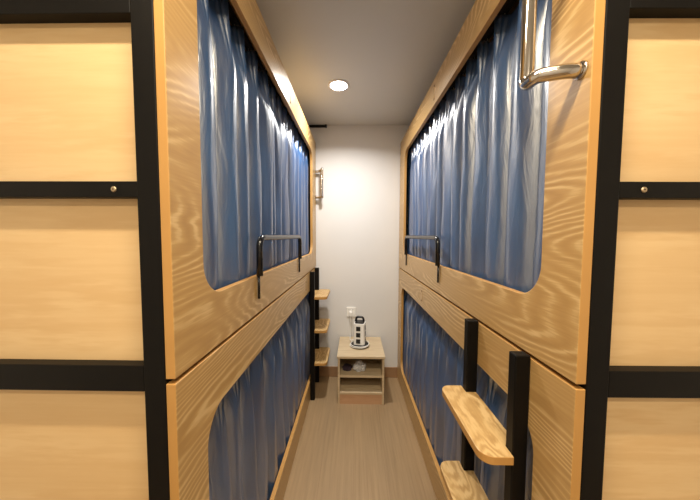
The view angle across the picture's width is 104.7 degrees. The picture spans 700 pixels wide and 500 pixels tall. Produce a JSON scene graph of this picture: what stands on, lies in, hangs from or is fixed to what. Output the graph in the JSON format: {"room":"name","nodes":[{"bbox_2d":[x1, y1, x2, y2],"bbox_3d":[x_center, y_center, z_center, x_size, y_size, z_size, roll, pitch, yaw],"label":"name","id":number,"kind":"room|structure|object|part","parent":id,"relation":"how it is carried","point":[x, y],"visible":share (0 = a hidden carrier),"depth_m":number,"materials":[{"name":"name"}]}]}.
{"room":"dormitory","nodes":[
{"label":"dormitory","id":0,"kind":"room"},
{"bbox_2d":[310,125,409,366],"bbox_3d":[0.092,0.037,2.574,2.780,2.482,0.080,0,3,1],"label":"wall","id":1,"kind":"structure","parent":0,"point":[357,216],"depth_m":2.52,"materials":[{"name":"white paint"}]},
{"bbox_2d":[308,124,326,127],"bbox_3d":[-0.317,-1.130,2.465,0.213,0.022,0.028,0,3,1],"label":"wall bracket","id":2,"kind":"object","parent":1,"relation":"attached to","point":[325,125],"visible":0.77,"depth_m":2.46,"materials":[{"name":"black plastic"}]},
{"bbox_2d":[347,307,355,316],"bbox_3d":[0.012,0.587,2.560,0.088,0.092,0.010,0,3,1],"label":"wall outlet","id":3,"kind":"object","parent":1,"relation":"attached to","point":[353,309],"visible":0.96,"depth_m":2.56,"materials":[{"name":"white plastic"}]},
{"bbox_2d":[319,366,396,377],"bbox_3d":[0.087,1.169,2.589,2.780,0.100,0.012,0,3,1],"label":"baseboard","id":4,"kind":"structure","parent":1,"relation":"attached to","point":[324,371],"depth_m":2.59,"materials":[{"name":"brown wood"}]},
{"bbox_2d":[283,377,436,499],"bbox_3d":[0.053,1.356,0.587,2.780,0.060,4.030,0,3,1],"label":"floor","id":5,"kind":"structure","parent":0,"point":[344,451],"depth_m":1.68,"materials":[{"name":"brown wood"}]},
{"bbox_2d":[0,0,329,499],"bbox_3d":[-0.736,0.170,1.542,1.082,2.200,1.993,0,3,1],"label":"bunk bed","id":6,"kind":"object","parent":5,"relation":"on","point":[119,356],"visible":0.87,"depth_m":0.56,"materials":[{"name":"brown wood"}]},
{"bbox_3d":[-0.824,-0.292,0.555,0.821,0.318,0.018,0,3,1],"label":"panel","id":7,"kind":"part","parent":6,"relation":"part of","materials":[{"name":"brown wood"}]},
{"bbox_3d":[-0.825,0.063,0.574,0.821,0.342,0.018,0,3,1],"label":"panel","id":8,"kind":"part","parent":6,"relation":"part of","materials":[{"name":"brown wood"}]},
{"bbox_3d":[-0.827,0.456,0.595,0.821,0.347,0.018,0,3,1],"label":"panel","id":9,"kind":"part","parent":6,"relation":"part of","materials":[{"name":"brown wood"}]},
{"bbox_3d":[-0.394,0.229,0.565,0.044,2.190,0.044,0,3,1],"label":"frame post","id":10,"kind":"part","parent":6,"relation":"part of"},
{"bbox_3d":[-0.343,-0.359,1.507,0.020,1.136,1.990,0,3,1],"label":"panel","id":11,"kind":"part","parent":6,"relation":"part of","materials":[{"name":"brown wood"}]},
{"bbox_3d":[-0.347,0.744,1.566,0.020,1.054,1.990,0,3,1],"label":"panel","id":12,"kind":"part","parent":6,"relation":"part of","materials":[{"name":"brown wood"}]},
{"bbox_2d":[197,0,309,289],"bbox_3d":[-0.387,-0.365,1.507,0.060,0.951,1.835,0,3,1],"label":"curtain","id":13,"kind":"object","parent":6,"relation":"hanging from","point":[255,166],"visible":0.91,"depth_m":0.96,"materials":[{"name":"blue fabric"}]},
{"bbox_2d":[208,292,309,499],"bbox_3d":[-0.391,0.792,1.569,0.064,0.912,1.835,0,3,1],"label":"curtain","id":14,"kind":"object","parent":6,"relation":"hanging from","point":[252,425],"visible":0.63,"depth_m":1.18,"materials":[{"name":"blue fabric"}]},
{"bbox_3d":[-0.327,-0.001,1.362,0.023,0.153,0.761,0,3,1],"label":"guard rail","id":15,"kind":"part","parent":6,"relation":"part of","materials":[{"name":"silver metal"}]},
{"bbox_3d":[-0.307,0.706,2.207,0.037,1.062,0.031,0,3,1],"label":"ladder post","id":16,"kind":"part","parent":6,"relation":"part of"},
{"bbox_3d":[-0.302,0.691,2.478,0.037,1.062,0.031,0,3,1],"label":"ladder post","id":17,"kind":"part","parent":6,"relation":"part of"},
{"bbox_3d":[-0.275,-0.604,2.452,0.098,0.278,0.047,2,4,36],"label":"grab handle","id":18,"kind":"part","parent":6,"relation":"part of","materials":[{"name":"metal"}]},
{"bbox_2d":[337,337,384,404],"bbox_3d":[0.091,1.032,2.358,0.383,0.398,0.426,0,3,1],"label":"nightstand","id":19,"kind":"object","parent":5,"relation":"on","point":[367,386],"visible":0.97,"depth_m":2.21,"materials":[{"name":"laminate"}]},
{"bbox_3d":[-0.087,1.040,2.366,0.016,0.380,0.410,0,3,1],"label":"panel","id":20,"kind":"part","parent":19,"relation":"part of","materials":[{"name":"laminate"}]},
{"bbox_2d":[342,363,351,370],"bbox_3d":[-0.024,0.982,2.276,0.089,0.032,0.123,0,3,1],"label":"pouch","id":21,"kind":"object","parent":19,"relation":"on","point":[346,367],"visible":1,"depth_m":2.25,"materials":[{"name":"black fabric"}]},
{"bbox_2d":[349,311,368,348],"bbox_3d":[0.081,0.697,2.409,0.172,0.265,0.312,0,3,-2],"label":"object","id":22,"kind":"object","parent":19,"relation":"on","point":[360,342],"visible":1,"depth_m":2.30,"materials":[{"name":"white plastic"}]},
{"bbox_3d":[0.085,0.594,2.334,0.089,0.049,0.019,1,3,10],"label":"handle","id":23,"kind":"part","parent":22,"relation":"part of","materials":[{"name":"black plastic"}]},
{"bbox_2d":[353,360,365,371],"bbox_3d":[0.079,0.964,2.259,0.114,0.071,0.126,0,3,1],"label":"plastic bag","id":24,"kind":"object","parent":19,"relation":"on","point":[358,366],"visible":1,"depth_m":2.23,"materials":[{"name":"white plastic"}]},
{"bbox_2d":[340,359,381,377],"bbox_3d":[0.091,1.004,2.360,0.339,0.018,0.396,0,3,1],"label":"shelf","id":25,"kind":"object","parent":19,"relation":"attached to","point":[373,367],"depth_m":2.24,"materials":[{"name":"laminate"}]},
{"bbox_2d":[340,377,381,394],"bbox_3d":[0.090,1.143,2.365,0.339,0.016,0.400,0,3,1],"label":"shelf","id":26,"kind":"object","parent":19,"relation":"attached to","point":[348,386],"depth_m":2.26,"materials":[{"name":"laminate"}]},
{"bbox_3d":[0.268,1.041,2.360,0.016,0.380,0.410,0,3,1],"label":"panel","id":27,"kind":"part","parent":19,"relation":"part of","materials":[{"name":"laminate"}]},
{"bbox_2d":[397,0,699,499],"bbox_3d":[0.862,0.177,1.522,1.060,2.200,1.998,0,3,0],"label":"bunk bed","id":28,"kind":"object","parent":5,"relation":"on","point":[599,360],"visible":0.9,"depth_m":0.55,"materials":[{"name":"brown wood"}]},
{"bbox_3d":[0.498,0.129,2.499,0.044,2.190,0.044,0,3,0],"label":"frame post","id":29,"kind":"part","parent":28,"relation":"part of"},
{"bbox_3d":[0.442,-0.018,1.750,0.023,0.153,0.819,0,3,0],"label":"guard rail","id":30,"kind":"part","parent":28,"relation":"part of","materials":[{"name":"silver metal"}]},
{"bbox_2d":[403,289,532,499],"bbox_3d":[0.503,0.797,1.558,0.066,0.912,1.840,0,3,0],"label":"curtain","id":31,"kind":"object","parent":28,"relation":"hanging from","point":[433,360],"visible":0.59,"depth_m":1.44,"materials":[{"name":"blue fabric"}]},
{"bbox_3d":[0.425,0.774,0.977,0.037,1.062,0.031,0,3,0],"label":"ladder post","id":32,"kind":"part","parent":28,"relation":"part of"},
{"bbox_2d":[407,0,551,292],"bbox_3d":[0.507,-0.362,1.496,0.062,0.950,1.840,0,3,0],"label":"curtain","id":33,"kind":"object","parent":28,"relation":"hanging from","point":[476,170],"visible":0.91,"depth_m":0.95,"materials":[{"name":"blue fabric"}]},
{"bbox_3d":[0.458,0.748,1.555,0.020,1.054,1.995,0,3,0],"label":"panel","id":34,"kind":"part","parent":28,"relation":"part of","materials":[{"name":"brown wood"}]},
{"bbox_3d":[0.462,-0.356,1.496,0.020,1.136,1.995,0,3,0],"label":"panel","id":35,"kind":"part","parent":28,"relation":"part of","materials":[{"name":"brown wood"}]},
{"bbox_3d":[0.423,0.789,0.705,0.037,1.062,0.031,0,3,0],"label":"ladder post","id":36,"kind":"part","parent":28,"relation":"part of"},
{"bbox_3d":[0.399,-0.468,0.528,0.109,0.278,0.048,2,4,30],"label":"grab handle","id":37,"kind":"part","parent":28,"relation":"part of","materials":[{"name":"metal"}]},
{"bbox_3d":[0.487,0.233,0.551,0.044,2.190,0.044,0,3,0],"label":"frame post","id":38,"kind":"part","parent":28,"relation":"part of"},
{"bbox_3d":[0.918,0.464,0.572,0.821,0.347,0.018,0,3,0],"label":"panel","id":39,"kind":"part","parent":28,"relation":"part of","materials":[{"name":"brown wood"}]},
{"bbox_3d":[0.920,0.071,0.551,0.821,0.342,0.018,0,3,0],"label":"panel","id":40,"kind":"part","parent":28,"relation":"part of","materials":[{"name":"brown wood"}]},
{"bbox_3d":[0.921,-0.284,0.532,0.821,0.318,0.018,0,3,0],"label":"panel","id":41,"kind":"part","parent":28,"relation":"part of","materials":[{"name":"brown wood"}]},
{"bbox_2d":[256,0,475,125],"bbox_3d":[0.063,-1.063,0.458,2.780,0.060,4.030,0,3,1],"label":"ceiling","id":42,"kind":"structure","parent":0,"point":[389,53],"depth_m":1.48,"materials":[{"name":"paint"}]},
{"bbox_2d":[328,79,348,90],"bbox_3d":[-0.076,-1.101,1.812,0.144,0.008,0.144,0,3,1],"label":"recessed light","id":43,"kind":"object","parent":42,"relation":"in","point":[336,84],"visible":1,"depth_m":1.80,"materials":[{"name":"white plastic"}]},
{"bbox_2d":[331,81,346,89],"bbox_3d":[-0.076,-1.099,1.812,0.111,0.005,0.111,-2,4,-38],"label":"diffuser","id":44,"kind":"object","parent":43,"relation":"attached to","point":[335,85],"depth_m":1.80,"materials":[{"name":"white plastic"}]}
]}

